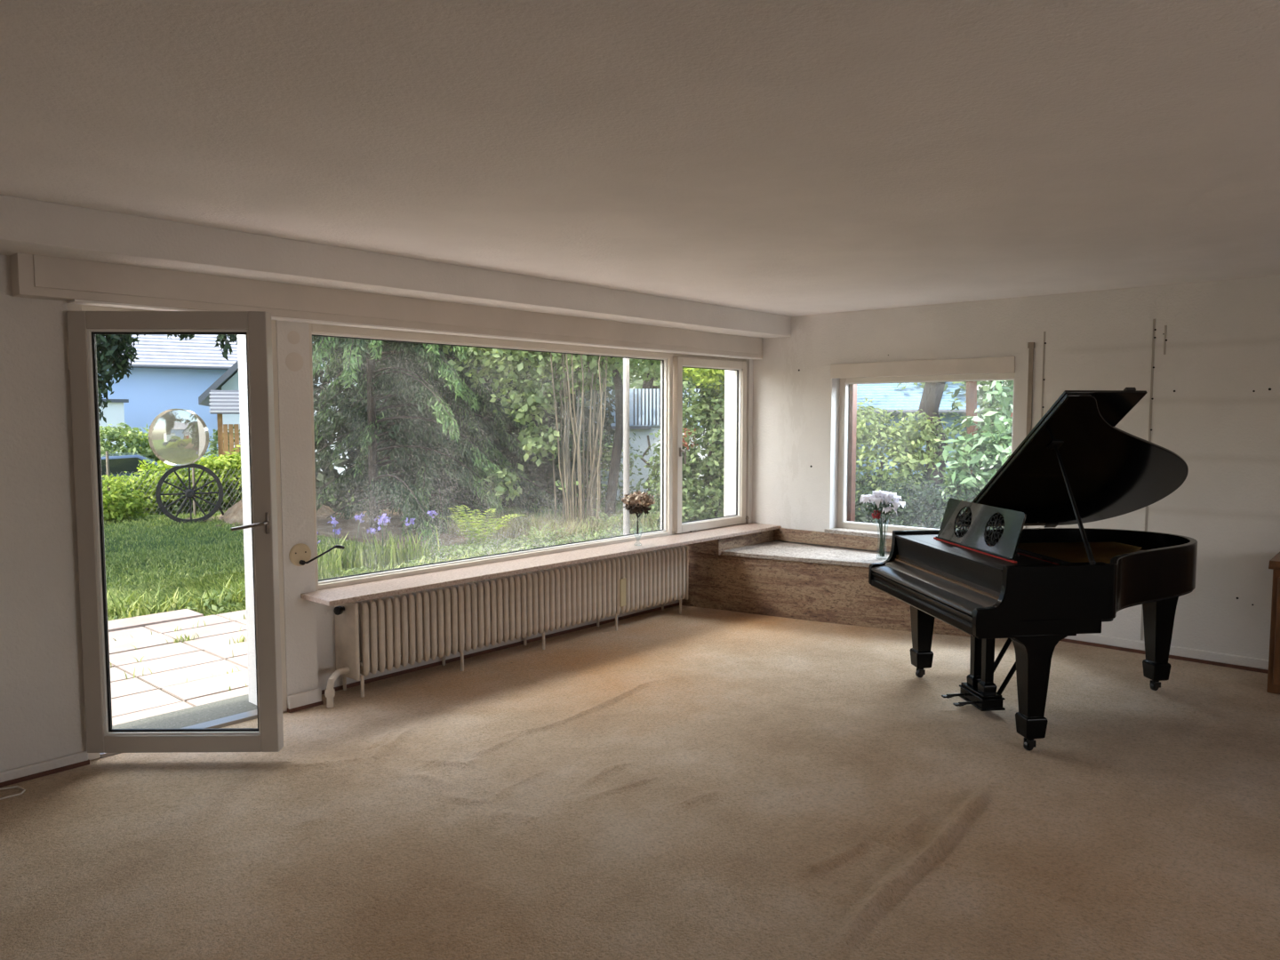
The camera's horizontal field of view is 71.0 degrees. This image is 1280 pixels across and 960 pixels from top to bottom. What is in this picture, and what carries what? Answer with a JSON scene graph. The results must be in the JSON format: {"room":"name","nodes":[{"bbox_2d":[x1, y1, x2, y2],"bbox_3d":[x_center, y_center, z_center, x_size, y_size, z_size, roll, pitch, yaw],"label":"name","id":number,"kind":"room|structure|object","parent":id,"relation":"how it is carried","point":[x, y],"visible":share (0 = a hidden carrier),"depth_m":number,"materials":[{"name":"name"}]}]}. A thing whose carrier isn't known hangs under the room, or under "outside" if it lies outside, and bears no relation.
{"room":"music room","nodes":[
{"label":"music room","id":0,"kind":"room"},
{"bbox_2d":[148,408,208,465],"bbox_3d":[-2.005,-0.186,3.901,0.248,0.248,0.032,0,4,-1],"label":"ball","id":1,"kind":"object","parent":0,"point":[176,436],"visible":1,"depth_m":3.90,"materials":[{"name":"metal"}]},
{"bbox_2d":[0,254,752,771],"bbox_3d":[-1.949,0.070,4.763,0.313,2.480,9.130,4,5,41],"label":"wall","id":2,"kind":"structure","parent":0,"point":[42,691],"depth_m":3.90,"materials":[{"name":"paint"}]},
{"bbox_2d":[0,751,89,787],"bbox_3d":[-3.661,1.338,2.672,0.030,0.060,3.600,4,5,41],"label":"baseboard","id":3,"kind":"structure","parent":2,"relation":"attached to","point":[34,771],"depth_m":3.88,"materials":[{"name":"paint"}]},
{"bbox_2d":[66,303,287,759],"bbox_3d":[-1.952,0.233,4.102,0.797,2.070,0.952,4,5,41],"label":"door","id":4,"kind":"structure","parent":2,"relation":"in","point":[84,322],"depth_m":3.94,"materials":[{"name":"grey metal"}]},
{"bbox_2d":[112,694,256,728],"bbox_3d":[-2.375,1.288,4.559,0.340,0.120,0.970,4,5,41],"label":"trim","id":5,"kind":"structure","parent":2,"relation":"attached to","point":[185,717],"depth_m":4.66,"materials":[{"name":"stone"}]},
{"bbox_2d":[288,543,344,566],"bbox_3d":[-1.717,0.391,4.774,0.290,0.120,0.047,-3,5,-38],"label":"handle","id":6,"kind":"object","parent":2,"relation":"attached to","point":[300,555],"visible":1,"depth_m":4.72,"materials":[{"name":"black metal"}]},
{"bbox_2d":[9,252,762,359],"bbox_3d":[-0.778,-0.989,5.724,0.118,0.184,5.430,4,5,41],"label":"trim","id":7,"kind":"structure","parent":2,"relation":"attached to","point":[72,281],"depth_m":4.70,"materials":[{"name":"paint"}]},
{"bbox_2d":[0,194,791,338],"bbox_3d":[-1.806,-1.060,4.355,0.400,0.167,8.830,4,5,41],"label":"ceiling beam","id":8,"kind":"structure","parent":2,"relation":"attached to","point":[27,226],"depth_m":4.38,"materials":[{"name":"paint"}]},
{"bbox_2d":[287,602,679,712],"bbox_3d":[-0.753,1.081,6.052,0.180,0.090,3.468,4,5,41],"label":"baseboard","id":9,"kind":"structure","parent":2,"relation":"attached to","point":[311,698],"depth_m":5.40,"materials":[{"name":"paint"}]},
{"bbox_2d":[308,323,671,590],"bbox_3d":[-0.785,-0.199,5.934,0.085,1.450,3.030,4,5,41],"label":"window","id":10,"kind":"structure","parent":2,"relation":"in","point":[315,330],"depth_m":5.85,"materials":[{"name":"white"}]},
{"bbox_2d":[300,522,780,606],"bbox_3d":[-0.308,0.508,6.234,0.330,0.027,4.205,4,5,41],"label":"windowsill","id":11,"kind":"object","parent":2,"relation":"attached to","point":[331,596],"visible":1,"depth_m":5.61,"materials":[{"name":"stone"}]},
{"bbox_2d":[621,490,655,535],"bbox_3d":[-0.014,0.275,6.496,0.260,0.402,0.250,4,5,41],"label":"flower","id":12,"kind":"object","parent":11,"relation":"on","point":[638,502],"visible":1,"depth_m":6.44,"materials":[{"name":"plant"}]},
{"bbox_2d":[671,352,748,534],"bbox_3d":[0.588,-0.305,7.426,0.159,1.450,1.040,4,5,41],"label":"window","id":13,"kind":"structure","parent":2,"relation":"in","point":[679,361],"depth_m":7.42,"materials":[{"name":"white"}]},
{"bbox_2d":[0,605,1279,959],"bbox_3d":[0.924,1.393,2.131,7.900,0.040,8.860,4,5,41],"label":"floor","id":14,"kind":"structure","parent":0,"point":[698,783],"depth_m":3.45,"materials":[{"name":"beige carpet"}]},
{"bbox_2d":[0,785,25,799],"bbox_3d":[-2.721,1.298,3.524,0.217,0.006,0.524,4,5,41],"label":"cable","id":15,"kind":"object","parent":14,"relation":"on","point":[23,789],"visible":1,"depth_m":3.71,"materials":[{"name":"white paint"}]},
{"bbox_2d":[324,544,688,707],"bbox_3d":[-0.727,0.860,5.999,0.258,0.533,3.121,4,5,41],"label":"radiator","id":16,"kind":"object","parent":14,"relation":"on","point":[396,630],"visible":0.85,"depth_m":5.62,"materials":[{"name":"metal"}]},
{"bbox_2d":[681,528,970,637],"bbox_3d":[1.571,0.771,6.832,2.596,0.596,0.848,4,5,41],"label":"stone bench","id":17,"kind":"object","parent":14,"relation":"on","point":[755,573],"visible":0.46,"depth_m":6.96,"materials":[{"name":"brown stone"}]},
{"bbox_2d":[858,489,905,557],"bbox_3d":[1.803,0.337,6.701,0.353,0.519,0.208,2,5,30],"label":"glass vase","id":18,"kind":"object","parent":17,"relation":"on","point":[877,497],"visible":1,"depth_m":6.68,"materials":[{"name":"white plant"}]},
{"bbox_2d":[868,387,1197,751],"bbox_3d":[2.280,0.368,4.777,1.708,1.689,1.311,-1,4,-7],"label":"grand piano","id":19,"kind":"object","parent":14,"relation":"on","point":[1033,588],"visible":1,"depth_m":4.65,"materials":[{"name":"black paint"}]},
{"bbox_2d":[904,534,1055,567],"bbox_3d":[1.761,0.370,4.702,0.290,0.012,1.200,-1,4,-7],"label":"shelf","id":20,"kind":"object","parent":19,"relation":"attached to","point":[997,559],"depth_m":4.55,"materials":[{"name":"black paint"}]},
{"bbox_2d":[1047,440,1063,448],"bbox_3d":[2.143,-0.180,4.628,0.060,0.041,0.053,-1,4,-7],"label":"cup","id":21,"kind":"object","parent":19,"relation":"on","point":[1051,444],"depth_m":4.62,"materials":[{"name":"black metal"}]},
{"bbox_2d":[1266,552,1279,694],"bbox_3d":[4.028,0.834,4.843,1.025,0.745,0.490,4,5,41],"label":"base cabinet","id":22,"kind":"object","parent":14,"relation":"on","point":[1274,656],"visible":1,"depth_m":5.00,"materials":[{"name":"brown wood"}]},
{"bbox_2d":[0,0,1279,316],"bbox_3d":[0.902,-1.033,1.970,7.950,0.120,8.850,4,5,41],"label":"ceiling","id":23,"kind":"structure","parent":0,"point":[783,157],"depth_m":2.68,"materials":[{"name":"paint"}]},
{"bbox_2d":[752,274,1279,659],"bbox_3d":[3.966,-0.014,5.382,7.770,2.400,0.242,4,5,41],"label":"wall","id":24,"kind":"structure","parent":0,"point":[1216,401],"depth_m":5.81,"materials":[{"name":"paint"}]},
{"bbox_2d":[824,527,892,538],"bbox_3d":[2.154,0.450,6.925,1.560,0.030,0.165,4,5,41],"label":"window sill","id":25,"kind":"structure","parent":24,"relation":"attached to","point":[838,531],"depth_m":7.21,"materials":[{"name":"stone"}]},
{"bbox_2d":[830,356,1015,378],"bbox_3d":[2.096,-0.848,6.801,1.455,0.115,0.028,4,5,41],"label":"trim","id":26,"kind":"structure","parent":24,"relation":"attached to","point":[1002,364],"depth_m":6.74,"materials":[{"name":"white paint"}]},
{"bbox_2d":[837,372,1015,532],"bbox_3d":[2.235,-0.184,6.997,1.465,1.270,0.142,4,5,41],"label":"window","id":27,"kind":"structure","parent":24,"relation":"in","point":[848,386],"depth_m":7.39,"materials":[{"name":"white"}]},
{"bbox_2d":[1012,352,1028,528],"bbox_3d":[2.686,-0.207,6.335,0.106,1.370,0.012,4,5,41],"label":"trim","id":28,"kind":"structure","parent":24,"relation":"attached to","point":[1021,359],"depth_m":6.31,"materials":[{"name":"paint"}]},
{"bbox_2d":[1026,342,1034,435],"bbox_3d":[2.724,-0.429,6.279,0.040,1.060,0.022,4,5,41],"label":"rail","id":29,"kind":"object","parent":24,"relation":"attached to","point":[1031,345],"visible":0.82,"depth_m":6.26,"materials":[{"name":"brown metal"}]},
{"bbox_2d":[1040,331,1046,418],"bbox_3d":[2.793,-0.410,6.229,0.018,1.230,0.006,4,5,41],"label":"shelf rail","id":30,"kind":"object","parent":24,"relation":"attached to","point":[1044,342],"visible":0.52,"depth_m":6.21,"materials":[{"name":"beige"}]},
{"bbox_2d":[1140,319,1156,639],"bbox_3d":[3.295,0.010,5.814,0.020,2.090,0.006,4,5,41],"label":"shelf rail","id":31,"kind":"object","parent":24,"relation":"attached to","point":[1154,320],"visible":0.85,"depth_m":5.78,"materials":[{"name":"beige metal"}]},
{"bbox_2d":[1060,633,1268,673],"bbox_3d":[4.791,1.193,4.557,5.130,0.080,0.030,4,5,41],"label":"baseboard","id":32,"kind":"structure","parent":24,"relation":"attached to","point":[1200,656],"depth_m":5.71,"materials":[{"name":"paint"}]},
{"bbox_2d":[1163,325,1167,354],"bbox_3d":[3.344,-0.892,5.707,0.018,0.185,0.006,4,5,41],"label":"shelf rail","id":33,"kind":"object","parent":24,"relation":"attached to","point":[1165,326],"visible":1,"depth_m":5.71,"materials":[{"name":"beige metal"}]},
{"label":"outside","id":34,"kind":"structure","parent":0,"visible":0},
{"bbox_2d":[104,440,1002,620],"bbox_3d":[-13.602,-0.185,33.453,55.400,1.047,60.000,4,5,41],"label":"ground","id":35,"kind":"structure","parent":34,"point":[512,509],"depth_m":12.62,"materials":[{"name":"green plant"}]},
{"bbox_2d":[98,399,128,453],"bbox_3d":[-17.270,-0.792,26.851,2.400,3.250,2.800,3,5,36],"label":"annex","id":36,"kind":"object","parent":35,"relation":"on","point":[114,413],"visible":0.12,"depth_m":26.91,"materials":[{"name":"grey"}]},
{"bbox_2d":[101,472,151,521],"bbox_3d":[-9.077,0.383,15.003,1.192,1.018,1.522,4,5,41],"label":"bush","id":37,"kind":"object","parent":35,"relation":"on","point":[117,497],"visible":0.44,"depth_m":14.98,"materials":[{"name":"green plant"}]},
{"bbox_2d":[99,422,163,463],"bbox_3d":[-13.408,-0.235,23.452,2.057,2.541,2.615,4,5,41],"label":"shrub","id":38,"kind":"object","parent":35,"relation":"on","point":[128,435],"visible":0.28,"depth_m":23.02,"materials":[{"name":"green plant"}]},
{"bbox_2d":[100,452,191,487],"bbox_3d":[-12.188,0.140,20.621,4.250,1.480,1.760,-2,5,-31],"label":"car","id":39,"kind":"object","parent":35,"relation":"on","point":[129,462],"visible":0.02,"depth_m":20.03,"materials":[{"name":"blue paint"}]},
{"bbox_2d":[137,431,162,463],"bbox_3d":[-12.884,-0.170,24.110,1.170,2.322,1.308,4,5,41],"label":"shrub","id":40,"kind":"object","parent":35,"relation":"on","point":[146,434],"visible":0.02,"depth_m":23.73,"materials":[{"name":"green plant"}]},
{"bbox_2d":[96,334,237,425],"bbox_3d":[-8.846,-3.006,9.761,7.481,8.237,8.131,-4,6,-44],"label":"tree","id":41,"kind":"object","parent":35,"relation":"on","point":[109,348],"visible":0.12,"depth_m":9.25,"materials":[{"name":"green plant"}]},
{"bbox_2d":[97,334,238,468],"bbox_3d":[-16.320,-3.183,33.384,10.600,7.088,6.960,-2,5,-30],"label":"house","id":42,"kind":"structure","parent":35,"relation":"on","point":[169,373],"depth_m":30.31,"materials":[{"name":"light blue painted plaster"},{"name":"pale grey roofing"},{"name":"white paint"}]},
{"bbox_2d":[102,444,242,514],"bbox_3d":[-8.378,0.230,16.640,4.090,2.020,1.354,-2,5,-27],"label":"hedge","id":43,"kind":"object","parent":35,"relation":"on","point":[231,462],"visible":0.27,"depth_m":16.41,"materials":[{"name":"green plant"}]},
{"bbox_2d":[103,451,242,517],"bbox_3d":[-7.756,0.066,15.903,3.479,1.200,0.044,-2,5,-26],"label":"wire fence","id":44,"kind":"object","parent":35,"relation":"on","point":[193,481],"visible":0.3,"depth_m":15.77,"materials":[{"name":"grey metal"}]},
{"bbox_2d":[107,608,248,725],"bbox_3d":[-1.709,1.145,7.619,3.080,0.130,15.000,4,5,41],"label":"patio","id":45,"kind":"structure","parent":35,"relation":"on","point":[167,689],"depth_m":5.96,"materials":[{"name":"grey stone"}]},
{"bbox_2d":[109,614,247,690],"bbox_3d":[-2.619,1.147,6.520,1.850,0.062,2.179,4,5,41],"label":"weeds","id":46,"kind":"object","parent":45,"relation":"on","point":[188,636],"visible":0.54,"depth_m":6.49,"materials":[{"name":"green plant"}]},
{"bbox_2d":[623,358,629,535],"bbox_3d":[-0.115,-0.141,7.519,0.054,2.510,0.054,4,5,41],"label":"post","id":47,"kind":"object","parent":45,"relation":"on","point":[626,361],"visible":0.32,"depth_m":7.48,"materials":[{"name":"grey paint"}]},
{"bbox_2d":[155,463,223,523],"bbox_3d":[-7.386,0.224,14.784,1.042,1.006,0.377,-2,5,-27],"label":"wheel","id":48,"kind":"object","parent":35,"relation":"on","point":[190,492],"visible":0.98,"depth_m":14.67,"materials":[{"name":"brown wood"}]},
{"bbox_2d":[208,390,240,455],"bbox_3d":[-8.336,-0.388,18.858,1.200,2.985,1.120,-2,4,-24],"label":"playhouse","id":49,"kind":"object","parent":35,"relation":"on","point":[222,402],"visible":0.38,"depth_m":18.31,"materials":[{"name":"brown wood"}]},
{"bbox_2d":[203,426,317,483],"bbox_3d":[-8.874,-0.075,21.078,2.571,2.463,1.283,-2,4,-22],"label":"shrub","id":50,"kind":"object","parent":35,"relation":"on","point":[214,443],"visible":0.04,"depth_m":20.53,"materials":[{"name":"green plant"}]},
{"bbox_2d":[184,499,340,529],"bbox_3d":[-6.182,0.377,15.342,2.400,0.754,2.400,4,5,41],"label":"mound","id":51,"kind":"object","parent":35,"relation":"on","point":[234,514],"visible":0.2,"depth_m":14.85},
{"bbox_2d":[107,555,447,619],"bbox_3d":[-3.300,1.065,8.700,1.021,0.266,3.889,4,5,41],"label":"weeds","id":52,"kind":"object","parent":35,"relation":"on","point":[360,570],"visible":0.22,"depth_m":8.04,"materials":[{"name":"green plant"}]},
{"bbox_2d":[198,339,414,474],"bbox_3d":[-10.379,-2.309,27.945,5.700,6.120,5.800,-2,4,-22],"label":"house","id":53,"kind":"structure","parent":35,"relation":"on","point":[228,380],"depth_m":24.92,"materials":[{"name":"grey"}]},
{"bbox_2d":[106,544,512,619],"bbox_3d":[-3.023,0.969,8.793,4.704,0.212,0.970,-4,6,-44],"label":"grass","id":54,"kind":"structure","parent":35,"relation":"on","point":[163,607],"depth_m":7.76,"materials":[{"name":"green plant"}]},
{"bbox_2d":[316,531,343,579],"bbox_3d":[-3.275,0.773,8.847,0.620,0.597,0.656,4,5,41],"label":"clump","id":55,"kind":"object","parent":35,"relation":"on","point":[321,570],"visible":0.18,"depth_m":8.93,"materials":[{"name":"green plant"}]},
{"bbox_2d":[318,512,376,574],"bbox_3d":[-3.265,0.683,9.767,0.613,0.645,0.644,1,4,19],"label":"clump","id":56,"kind":"object","parent":35,"relation":"on","point":[343,561],"visible":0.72,"depth_m":9.74,"materials":[{"name":"green plant"}]},
{"bbox_2d":[342,513,413,570],"bbox_3d":[-2.945,0.678,10.035,0.496,0.618,0.784,4,5,41],"label":"clump","id":57,"kind":"object","parent":35,"relation":"on","point":[385,560],"visible":0.8,"depth_m":9.97,"materials":[{"name":"green plant"}]},
{"bbox_2d":[376,510,443,568],"bbox_3d":[-2.592,0.660,10.262,0.572,0.620,0.838,4,5,41],"label":"clump","id":58,"kind":"object","parent":35,"relation":"on","point":[424,552],"visible":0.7,"depth_m":10.32,"materials":[{"name":"green plant"}]},
{"bbox_2d":[316,508,547,550],"bbox_3d":[-3.513,0.716,14.004,4.300,0.095,3.000,4,5,41],"label":"planting bed","id":59,"kind":"object","parent":35,"relation":"on","point":[350,526],"visible":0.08,"depth_m":12.99,"materials":[{"name":"brown soil"},{"name":"purple flower petals"}]},
{"bbox_2d":[312,336,511,551],"bbox_3d":[-3.452,-2.073,13.105,3.857,7.335,4.332,2,5,26],"label":"conifer","id":60,"kind":"object","parent":59,"relation":"on","point":[413,426],"visible":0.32,"depth_m":12.69,"materials":[{"name":"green plant"}]},
{"bbox_2d":[313,339,569,536],"bbox_3d":[-3.325,-2.083,14.800,4.132,7.050,4.517,3,5,37],"label":"conifer","id":61,"kind":"object","parent":59,"relation":"on","point":[484,395],"visible":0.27,"depth_m":13.85,"materials":[{"name":"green plant"}]},
{"bbox_2d":[312,336,623,512],"bbox_3d":[-3.457,-0.975,17.061,6.675,5.507,2.508,-1,4,-18],"label":"trees","id":62,"kind":"object","parent":35,"relation":"on","point":[542,475],"visible":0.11,"depth_m":16.80,"materials":[{"name":"green plant"}]},
{"bbox_2d":[438,504,524,547],"bbox_3d":[-1.974,0.566,11.280,1.145,0.590,1.416,4,5,41],"label":"fern","id":63,"kind":"object","parent":35,"relation":"on","point":[472,529],"visible":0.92,"depth_m":11.39,"materials":[{"name":"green plant"}]},
{"bbox_2d":[496,358,586,446],"bbox_3d":[-4.793,-3.837,42.645,8.272,7.167,7.771,2,5,29],"label":"tree","id":64,"kind":"object","parent":35,"relation":"on","point":[528,358],"visible":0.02,"depth_m":42.10,"materials":[{"name":"green plant"}]},
{"bbox_2d":[520,524,567,546],"bbox_3d":[-1.305,0.724,11.553,0.543,0.280,0.658,2,5,25],"label":"fern","id":65,"kind":"object","parent":35,"relation":"on","point":[545,528],"visible":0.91,"depth_m":11.62,"materials":[{"name":"green plant"}]},
{"bbox_2d":[442,344,660,535],"bbox_3d":[-1.035,-1.763,12.835,3.504,5.191,2.942,-2,4,-23],"label":"tree","id":66,"kind":"object","parent":35,"relation":"on","point":[596,366],"visible":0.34,"depth_m":12.74,"materials":[{"name":"green plant"}]},
{"bbox_2d":[443,503,660,543],"bbox_3d":[-0.915,0.601,13.155,2.441,0.325,3.577,4,5,41],"label":"grass","id":67,"kind":"structure","parent":35,"relation":"on","point":[510,528],"depth_m":12.54,"materials":[{"name":"green plant"}]},
{"bbox_2d":[421,517,705,562],"bbox_3d":[-0.700,0.799,12.216,1.387,0.359,5.392,4,5,41],"label":"ground cover","id":68,"kind":"structure","parent":35,"relation":"on","point":[604,533],"depth_m":11.35,"materials":[{"name":"green plant"}]},
{"bbox_2d":[604,357,623,519],"bbox_3d":[-0.363,-1.602,14.476,3.013,4.760,2.315,-4,6,-44],"label":"tree","id":69,"kind":"object","parent":35,"relation":"on","point":[618,440],"visible":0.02,"depth_m":13.61,"materials":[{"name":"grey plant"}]},
{"bbox_2d":[591,508,636,531],"bbox_3d":[-0.425,0.601,12.632,0.782,0.360,0.716,1,4,8],"label":"fern","id":70,"kind":"object","parent":35,"relation":"on","point":[612,521],"visible":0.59,"depth_m":12.80,"materials":[{"name":"green plant"}]},
{"bbox_2d":[580,381,704,511],"bbox_3d":[0.157,-0.605,16.191,2.482,2.506,1.622,-2,4,-23],"label":"shrub","id":71,"kind":"object","parent":35,"relation":"on","point":[607,458],"visible":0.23,"depth_m":16.13,"materials":[{"name":"green plant"}]},
{"bbox_2d":[581,388,709,500],"bbox_3d":[0.102,-0.716,19.834,2.650,2.500,3.130,0,4,0],"label":"outbuilding","id":72,"kind":"structure","parent":35,"relation":"on","point":[644,404],"depth_m":18.32,"materials":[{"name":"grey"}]},
{"bbox_2d":[569,360,720,439],"bbox_3d":[0.941,-3.356,37.968,7.613,7.368,8.168,4,5,41],"label":"tree","id":73,"kind":"object","parent":35,"relation":"on","point":[638,384],"visible":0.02,"depth_m":35.60,"materials":[{"name":"green plant"}]},
{"bbox_2d":[633,505,660,529],"bbox_3d":[0.224,0.535,13.355,0.822,0.382,0.725,2,5,29],"label":"fern","id":74,"kind":"object","parent":35,"relation":"on","point":[657,513],"visible":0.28,"depth_m":13.29,"materials":[{"name":"green plant"}]},
{"bbox_2d":[603,359,708,388],"bbox_3d":[1.453,-3.096,23.704,9.329,6.399,5.697,-3,5,-39],"label":"tree","id":75,"kind":"object","parent":35,"relation":"on","point":[648,377],"visible":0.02,"depth_m":23.66,"materials":[{"name":"green plant"}]},
{"bbox_2d":[642,367,724,528],"bbox_3d":[0.969,-0.564,12.347,1.820,3.016,1.667,4,5,41],"label":"shrub","id":76,"kind":"object","parent":35,"relation":"on","point":[710,420],"visible":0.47,"depth_m":12.06,"materials":[{"name":"green plant"}]},
{"bbox_2d":[682,370,724,505],"bbox_3d":[1.992,-0.830,15.156,2.391,4.442,3.534,0,4,-5],"label":"shrub","id":77,"kind":"object","parent":35,"relation":"on","point":[718,443],"visible":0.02,"depth_m":15.30,"materials":[{"name":"green plant"}]},
{"bbox_2d":[856,382,979,475],"bbox_3d":[7.621,-2.035,28.861,5.600,4.042,6.960,1,4,15],"label":"house","id":78,"kind":"structure","parent":35,"relation":"on","point":[887,396],"depth_m":25.95,"materials":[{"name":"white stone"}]},
{"bbox_2d":[896,380,1012,450],"bbox_3d":[11.148,-2.673,27.968,7.766,7.126,8.153,4,5,41],"label":"tree","id":79,"kind":"object","parent":35,"relation":"on","point":[956,391],"visible":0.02,"depth_m":25.46,"materials":[{"name":"green plant"}]},
{"bbox_2d":[983,380,1012,427],"bbox_3d":[13.820,-2.464,24.447,8.151,7.114,8.159,4,5,41],"label":"tree","id":80,"kind":"object","parent":35,"relation":"on","point":[1010,384],"visible":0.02,"depth_m":24.32,"materials":[{"name":"green plant"}]},
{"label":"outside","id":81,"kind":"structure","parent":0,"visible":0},
{"bbox_3d":[25.076,0.768,13.090,29.650,0.049,39.300,4,5,41],"label":"ground","id":82,"kind":"structure","parent":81,"visible":0},
{"bbox_2d":[855,397,957,528],"bbox_3d":[2.903,0.038,10.572,1.606,2.034,1.840,-4,6,-44],"label":"shrub","id":83,"kind":"object","parent":82,"relation":"on","point":[902,450],"visible":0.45,"depth_m":10.42,"materials":[{"name":"green plant"}]},
{"bbox_2d":[855,480,1004,529],"bbox_3d":[3.084,0.573,8.915,1.098,1.191,2.698,-4,6,-43],"label":"shrub","id":84,"kind":"object","parent":82,"relation":"on","point":[915,514],"visible":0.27,"depth_m":8.99,"materials":[{"name":"green plant"}]},
{"bbox_2d":[918,382,948,520],"bbox_3d":[3.674,-0.908,10.498,3.124,3.928,2.990,4,5,41],"label":"tree","id":85,"kind":"object","parent":82,"relation":"on","point":[932,392],"visible":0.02,"depth_m":10.59,"materials":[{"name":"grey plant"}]},
{"bbox_2d":[923,381,1013,498],"bbox_3d":[7.380,-0.627,13.974,5.849,3.576,3.539,4,5,41],"label":"shrub","id":86,"kind":"object","parent":82,"relation":"on","point":[956,404],"visible":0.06,"depth_m":14.78,"materials":[{"name":"green plant"}]},
{"bbox_2d":[960,381,977,529],"bbox_3d":[4.699,-0.937,11.274,2.292,3.878,2.207,4,5,41],"label":"tree","id":87,"kind":"object","parent":82,"relation":"on","point":[971,386],"visible":0.02,"depth_m":10.90,"materials":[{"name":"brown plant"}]},
{"bbox_2d":[929,380,1013,501],"bbox_3d":[3.754,-0.048,8.827,1.578,2.441,1.387,4,5,41],"label":"bush","id":88,"kind":"object","parent":82,"relation":"on","point":[983,467],"visible":0.3,"depth_m":8.77,"materials":[{"name":"green plant"}]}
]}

